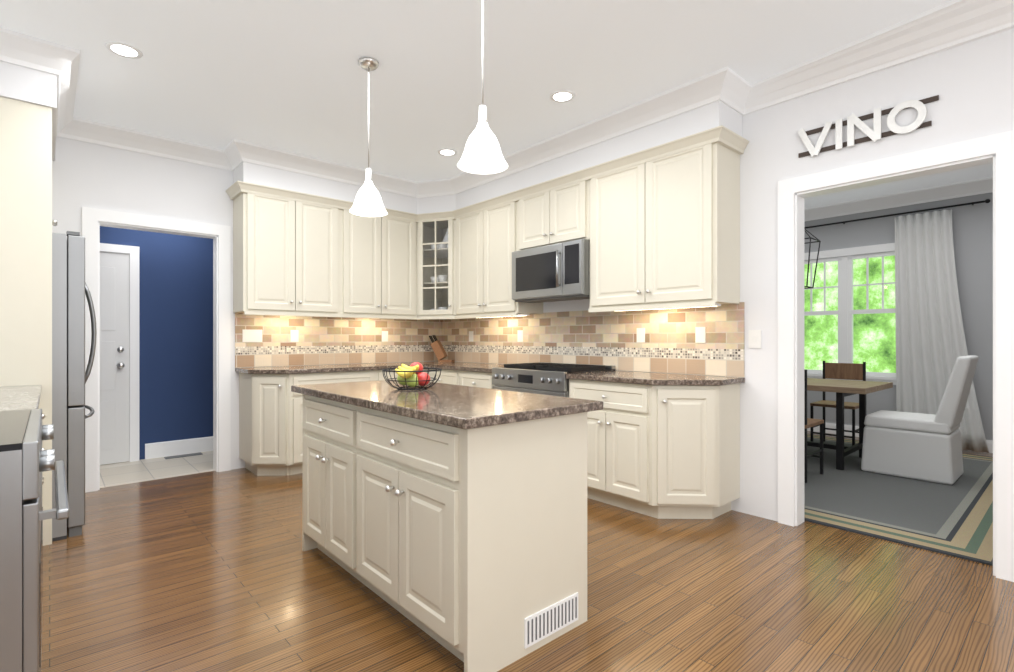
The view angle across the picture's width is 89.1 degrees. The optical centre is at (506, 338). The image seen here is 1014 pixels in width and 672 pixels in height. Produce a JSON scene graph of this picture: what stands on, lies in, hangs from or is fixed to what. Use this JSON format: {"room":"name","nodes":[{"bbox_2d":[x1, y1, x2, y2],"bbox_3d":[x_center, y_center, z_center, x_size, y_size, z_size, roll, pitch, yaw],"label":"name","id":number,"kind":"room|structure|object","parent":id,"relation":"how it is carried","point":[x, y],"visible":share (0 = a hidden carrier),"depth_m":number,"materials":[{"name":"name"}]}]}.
{"room":"kitchen","nodes":[
{"label":"kitchen","id":0,"kind":"room"},
{"bbox_2d":[100,451,214,487],"bbox_3d":[-3.243,1.205,4.783,3.300,0.050,1.080,0,0,-42],"label":"floor","id":1,"kind":"structure","parent":0,"point":[122,473],"depth_m":4.66,"materials":[{"name":"white tile"}]},
{"bbox_2d":[164,452,202,458],"bbox_3d":[-3.261,1.177,5.195,0.320,0.006,0.100,0,0,-42],"label":"floor vent","id":2,"kind":"object","parent":1,"relation":"in","point":[183,455],"visible":0.93,"depth_m":5.19,"materials":[{"name":"grey metal"}]},
{"bbox_2d":[0,0,992,208],"bbox_3d":[1.127,-1.540,3.641,8.320,0.440,8.590,0,0,-42],"label":"ceiling","id":3,"kind":"structure","parent":0,"point":[289,75],"depth_m":3.08,"materials":[{"name":"white paint"}]},
{"bbox_2d":[105,41,142,58],"bbox_3d":[-2.197,-1.657,2.957,0.174,0.005,0.174,0,0,3],"label":"recessed light","id":4,"kind":"object","parent":3,"relation":"in","point":[121,49],"depth_m":2.95,"materials":[{"name":"white"}]},
{"bbox_2d":[349,57,387,216],"bbox_3d":[-0.830,-1.208,3.088,0.224,0.902,0.224,0,0,-42],"label":"pendant light","id":5,"kind":"object","parent":3,"relation":"hanging from","point":[368,202],"visible":1,"depth_m":3.06,"materials":[{"name":"white glass"}]},
{"bbox_2d":[438,149,456,155],"bbox_3d":[-0.529,-1.657,4.572,0.174,0.005,0.174,0,0,3],"label":"recessed light","id":6,"kind":"object","parent":3,"relation":"in","point":[445,152],"depth_m":4.57,"materials":[{"name":"white"}]},
{"bbox_2d":[457,0,507,173],"bbox_3d":[-0.107,-1.208,2.259,0.224,0.902,0.224,0,0,-42],"label":"pendant light","id":7,"kind":"object","parent":3,"relation":"hanging from","point":[482,153],"visible":1,"depth_m":2.24,"materials":[{"name":"white glass"}]},
{"bbox_2d":[550,90,574,102],"bbox_3d":[0.379,-1.657,3.519,0.174,0.005,0.174,0,0,3],"label":"recessed light","id":8,"kind":"object","parent":3,"relation":"in","point":[561,96],"depth_m":3.52,"materials":[{"name":"white"}]},
{"bbox_2d":[804,228,820,288],"bbox_3d":[2.981,-1.087,5.228,0.282,1.145,0.282,0,0,-42],"label":"lantern pendant light","id":9,"kind":"object","parent":3,"relation":"hanging from","point":[810,242],"visible":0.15,"depth_m":5.18,"materials":[{"name":"black metal"}]},
{"bbox_2d":[0,28,1013,520],"bbox_3d":[1.082,-0.240,3.602,8.440,2.840,8.590,0,0,-42],"label":"wall","id":10,"kind":"structure","parent":0,"point":[970,84],"depth_m":4.05,"materials":[{"name":"white paint"}]},
{"bbox_2d":[100,251,128,464],"bbox_3d":[-3.925,0.178,4.665,0.821,1.993,0.100,0,0,-42],"label":"hall door","id":11,"kind":"structure","parent":10,"relation":"in","point":[114,357],"depth_m":4.87,"materials":[{"name":"white wood"}]},
{"bbox_2d":[234,182,297,316],"bbox_3d":[-2.191,-0.769,4.680,0.402,1.120,0.347,0,0,-42],"label":"upper cabinet","id":12,"kind":"object","parent":10,"relation":"attached to","point":[265,217],"depth_m":4.54,"materials":[{"name":"white wood"}]},
{"bbox_2d":[290,193,341,320],"bbox_3d":[-1.880,-0.769,4.956,0.430,1.120,0.347,0,0,-42],"label":"upper cabinet","id":13,"kind":"object","parent":10,"relation":"attached to","point":[319,218],"depth_m":4.84,"materials":[{"name":"white wood"}]},
{"bbox_2d":[342,201,381,320],"bbox_3d":[-1.558,-0.769,5.241,0.430,1.120,0.347,0,0,-42],"label":"upper cabinet","id":14,"kind":"object","parent":10,"relation":"attached to","point":[361,235],"depth_m":5.11,"materials":[{"name":"white wood"}]},
{"bbox_2d":[382,209,417,320],"bbox_3d":[-1.247,-0.769,5.517,0.402,1.120,0.347,0,0,-42],"label":"upper cabinet","id":15,"kind":"object","parent":10,"relation":"attached to","point":[399,229],"depth_m":5.40,"materials":[{"name":"white wood"}]},
{"bbox_2d":[418,212,453,316],"bbox_3d":[-0.758,-0.779,5.472,0.217,1.040,0.358,0,0,-42],"label":"upper cabinet","id":16,"kind":"object","parent":10,"relation":"attached to","point":[435,230],"depth_m":5.52,"materials":[{"name":"white wood"}]},
{"bbox_2d":[454,202,481,320],"bbox_3d":[-0.253,-0.769,5.320,0.347,1.120,0.451,0,0,-42],"label":"upper cabinet","id":17,"kind":"object","parent":10,"relation":"attached to","point":[468,221],"depth_m":5.22,"materials":[{"name":"white wood"}]},
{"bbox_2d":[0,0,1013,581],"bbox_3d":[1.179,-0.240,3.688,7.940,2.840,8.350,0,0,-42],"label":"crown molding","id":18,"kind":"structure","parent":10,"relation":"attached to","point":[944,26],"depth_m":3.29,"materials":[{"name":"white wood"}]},
{"bbox_2d":[482,193,541,320],"bbox_3d":[0.047,-0.769,4.982,0.347,1.120,0.452,0,0,-42],"label":"upper cabinet","id":19,"kind":"object","parent":10,"relation":"attached to","point":[497,213],"depth_m":4.89,"materials":[{"name":"white wood"}]},
{"bbox_2d":[514,181,545,248],"bbox_3d":[0.354,-1.059,4.636,0.347,0.540,0.413,0,0,-42],"label":"upper cabinet","id":20,"kind":"object","parent":10,"relation":"attached to","point":[530,202],"depth_m":4.54,"materials":[{"name":"white wood"}]},
{"bbox_2d":[506,241,569,304],"bbox_3d":[0.383,-0.568,4.525,0.452,0.436,0.613,0,0,-42],"label":"microwave","id":21,"kind":"object","parent":10,"relation":"attached to","point":[529,268],"depth_m":4.45,"materials":[{"name":"silver metal"}]},
{"bbox_2d":[546,169,585,240],"bbox_3d":[0.628,-1.059,4.328,0.347,0.540,0.413,0,0,-42],"label":"upper cabinet","id":22,"kind":"object","parent":10,"relation":"attached to","point":[565,196],"depth_m":4.22,"materials":[{"name":"white wood"}]},
{"bbox_2d":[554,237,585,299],"bbox_3d":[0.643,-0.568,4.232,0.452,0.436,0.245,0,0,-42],"label":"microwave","id":23,"kind":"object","parent":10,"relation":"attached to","point":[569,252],"depth_m":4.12,"materials":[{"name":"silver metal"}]},
{"bbox_2d":[586,151,641,312],"bbox_3d":[0.940,-0.784,3.977,0.347,1.090,0.519,0,0,-42],"label":"upper cabinet","id":24,"kind":"object","parent":10,"relation":"attached to","point":[640,250],"depth_m":3.87,"materials":[{"name":"white wood"}]},
{"bbox_2d":[642,127,741,308],"bbox_3d":[1.285,-0.784,3.588,0.347,1.090,0.520,0,0,-42],"label":"upper cabinet","id":25,"kind":"object","parent":10,"relation":"attached to","point":[691,185],"depth_m":3.44,"materials":[{"name":"white wood"}]},
{"bbox_2d":[749,330,760,347],"bbox_3d":[1.651,0.000,3.432,0.009,0.120,0.080,0,0,-42],"label":"switch plate","id":26,"kind":"object","parent":10,"relation":"attached to","point":[754,338],"visible":1,"depth_m":3.43,"materials":[{"name":"white plastic"}]},
{"bbox_2d":[804,251,895,376],"bbox_3d":[4.182,-0.290,6.361,0.080,1.460,1.160,0,0,-42],"label":"dining window","id":27,"kind":"structure","parent":10,"relation":"in","point":[845,312],"depth_m":6.31,"materials":[{"name":"white"}]},
{"bbox_2d":[798,95,938,157],"bbox_3d":[2.047,-1.212,2.968,0.030,0.195,0.680,0,0,-42],"label":"sign","id":28,"kind":"object","parent":10,"relation":"attached to","point":[853,120],"visible":0.94,"depth_m":2.95,"materials":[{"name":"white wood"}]},
{"bbox_2d":[804,199,989,228],"bbox_3d":[4.107,-1.420,6.287,0.105,0.044,2.632,0,0,-42],"label":"curtain rod","id":29,"kind":"object","parent":10,"relation":"attached to","point":[972,203],"visible":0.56,"depth_m":5.81,"materials":[{"name":"black metal"}]},
{"bbox_2d":[895,209,988,452],"bbox_3d":[4.662,-0.115,5.557,0.146,2.551,0.800,0,0,-42],"label":"curtain","id":30,"kind":"object","parent":29,"relation":"hanging from","point":[931,347],"visible":0.85,"depth_m":5.64,"materials":[{"name":"white fabric"}]},
{"bbox_2d":[41,431,1013,671],"bbox_3d":[1.538,1.205,3.284,8.180,0.050,7.510,0,0,-42],"label":"floor","id":31,"kind":"structure","parent":0,"point":[214,571],"depth_m":2.33,"materials":[{"name":"brown wood"}]},
{"bbox_2d":[0,385,44,484],"bbox_3d":[-2.387,0.720,2.196,0.620,0.920,1.450,0,0,-42],"label":"base cabinet","id":32,"kind":"object","parent":31,"relation":"on","point":[25,397],"visible":0.06,"depth_m":2.29,"materials":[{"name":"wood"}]},
{"bbox_2d":[0,96,57,545],"bbox_3d":[-3.239,-0.075,3.197,0.675,2.510,1.172,0,0,-42],"label":"tall cabinet","id":33,"kind":"object","parent":31,"relation":"on","point":[27,222],"visible":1,"depth_m":2.90,"materials":[{"name":"white wood"}]},
{"bbox_2d":[0,409,68,671],"bbox_3d":[-1.614,0.693,1.374,0.666,0.935,0.798,0,0,-42],"label":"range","id":34,"kind":"object","parent":31,"relation":"on","point":[26,460],"visible":1,"depth_m":1.25,"materials":[{"name":"silver metal"}]},
{"bbox_2d":[52,231,96,541],"bbox_3d":[-3.102,0.270,3.211,0.845,1.820,0.915,0,0,-42],"label":"refrigerator","id":35,"kind":"object","parent":31,"relation":"on","point":[70,290],"visible":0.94,"depth_m":3.06,"materials":[{"name":"grey metal"}]},
{"bbox_2d":[250,377,289,475],"bbox_3d":[-2.020,0.753,4.389,0.217,0.855,0.201,0,0,-42],"label":"base cabinet","id":36,"kind":"object","parent":31,"relation":"on","point":[269,398],"depth_m":4.38,"materials":[{"name":"white wood"}]},
{"bbox_2d":[290,381,359,474],"bbox_3d":[-1.742,0.741,4.890,0.772,0.880,0.628,0,0,-42],"label":"base cabinet","id":37,"kind":"object","parent":31,"relation":"on","point":[296,399],"depth_m":4.42,"materials":[{"name":"white wood"}]},
{"bbox_2d":[235,361,503,384],"bbox_3d":[-1.062,0.278,4.789,2.262,0.035,1.683,0,0,-42],"label":"countertop","id":38,"kind":"structure","parent":37,"relation":"on","point":[304,374],"depth_m":4.77,"materials":[{"name":"brown stone"}]},
{"bbox_2d":[429,335,454,361],"bbox_3d":[-0.746,0.107,5.867,0.279,0.303,0.100,0,0,13],"label":"knife block","id":39,"kind":"object","parent":38,"relation":"on","point":[438,349],"visible":1,"depth_m":5.83,"materials":[{"name":"brown wood"}]},
{"bbox_2d":[291,391,589,671],"bbox_3d":[-0.401,0.740,2.515,0.736,0.880,1.527,0,0,-42],"label":"kitchen island","id":40,"kind":"object","parent":31,"relation":"on","point":[452,518],"depth_m":1.98,"materials":[{"name":"white wood"}]},
{"bbox_2d":[291,379,602,430],"bbox_3d":[-0.403,0.277,2.517,0.720,0.035,1.620,0,0,-42],"label":"island countertop","id":41,"kind":"structure","parent":40,"relation":"on","point":[470,408],"depth_m":2.14,"materials":[{"name":"brown stone"}]},
{"bbox_2d":[382,362,441,389],"bbox_3d":[-0.493,0.190,2.678,0.308,0.138,0.308,0,0,-42],"label":"fruit bowl","id":42,"kind":"object","parent":41,"relation":"on","point":[414,374],"visible":1,"depth_m":2.65,"materials":[{"name":"black metal"}]},
{"bbox_2d":[430,377,457,384],"bbox_3d":[-0.407,0.741,5.290,0.617,0.880,0.531,0,0,-42],"label":"base cabinet","id":43,"kind":"object","parent":31,"relation":"on","point":[446,380],"depth_m":5.03,"materials":[{"name":"white wood"}]},
{"bbox_2d":[458,373,493,388],"bbox_3d":[-0.068,0.741,4.908,0.617,0.880,0.490,0,0,-42],"label":"base cabinet","id":44,"kind":"object","parent":31,"relation":"on","point":[482,380],"depth_m":4.68,"materials":[{"name":"white wood"}]},
{"bbox_2d":[492,362,614,396],"bbox_3d":[0.361,0.690,4.353,0.684,0.940,0.846,0,0,-42],"label":"range","id":45,"kind":"object","parent":31,"relation":"on","point":[546,378],"visible":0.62,"depth_m":4.15,"materials":[{"name":"silver metal"}]},
{"bbox_2d":[569,381,641,513],"bbox_3d":[0.910,0.741,3.807,0.617,0.880,0.691,0,0,-42],"label":"base cabinet","id":46,"kind":"object","parent":31,"relation":"on","point":[614,432],"depth_m":3.55,"materials":[{"name":"white wood"}]},
{"bbox_2d":[642,385,739,518],"bbox_3d":[1.248,0.741,3.427,0.617,0.880,0.327,0,0,-42],"label":"base cabinet","id":47,"kind":"object","parent":31,"relation":"on","point":[691,437],"depth_m":3.31,"materials":[{"name":"white wood"}]},
{"bbox_2d":[566,369,744,388],"bbox_3d":[1.025,0.278,3.666,0.632,0.035,1.050,0,0,-42],"label":"countertop","id":48,"kind":"structure","parent":47,"relation":"on","point":[624,376],"depth_m":3.48,"materials":[{"name":"brown stone"}]},
{"bbox_2d":[804,434,992,565],"bbox_3d":[2.743,1.175,4.942,3.335,0.010,3.150,0,0,-42],"label":"rug","id":49,"kind":"object","parent":31,"relation":"on","point":[955,519],"visible":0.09,"depth_m":3.62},
{"bbox_2d":[804,369,823,482],"bbox_3d":[2.447,0.709,4.473,0.420,0.920,0.420,0,0,-42],"label":"dining chair","id":50,"kind":"object","parent":49,"relation":"on","point":[809,422],"visible":0.33,"depth_m":4.19,"materials":[{"name":"brown wood"}]},
{"bbox_2d":[810,361,865,445],"bbox_3d":[3.606,0.709,5.608,0.420,0.920,0.420,0,0,-42],"label":"dining chair","id":51,"kind":"object","parent":49,"relation":"on","point":[851,371],"visible":0.75,"depth_m":5.66,"materials":[{"name":"brown wood"}]},
{"bbox_2d":[807,378,892,469],"bbox_3d":[2.798,0.794,5.359,0.936,0.748,1.800,0,0,-42],"label":"dining table","id":52,"kind":"object","parent":49,"relation":"on","point":[842,389],"visible":0.46,"depth_m":4.66,"materials":[{"name":"brown wood"}]},
{"bbox_2d":[861,355,978,484],"bbox_3d":[3.574,0.653,4.470,0.548,1.030,0.729,0,0,-42],"label":"chair","id":53,"kind":"object","parent":49,"relation":"on","point":[921,446],"visible":1,"depth_m":4.27,"materials":[{"name":"white fabric"}]},
{"label":"outside","id":54,"kind":"structure","parent":0,"visible":0},
{"bbox_2d":[804,256,895,372],"bbox_3d":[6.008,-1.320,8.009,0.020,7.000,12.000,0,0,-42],"label":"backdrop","id":55,"kind":"structure","parent":54,"point":[817,299],"depth_m":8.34,"materials":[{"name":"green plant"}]}
]}

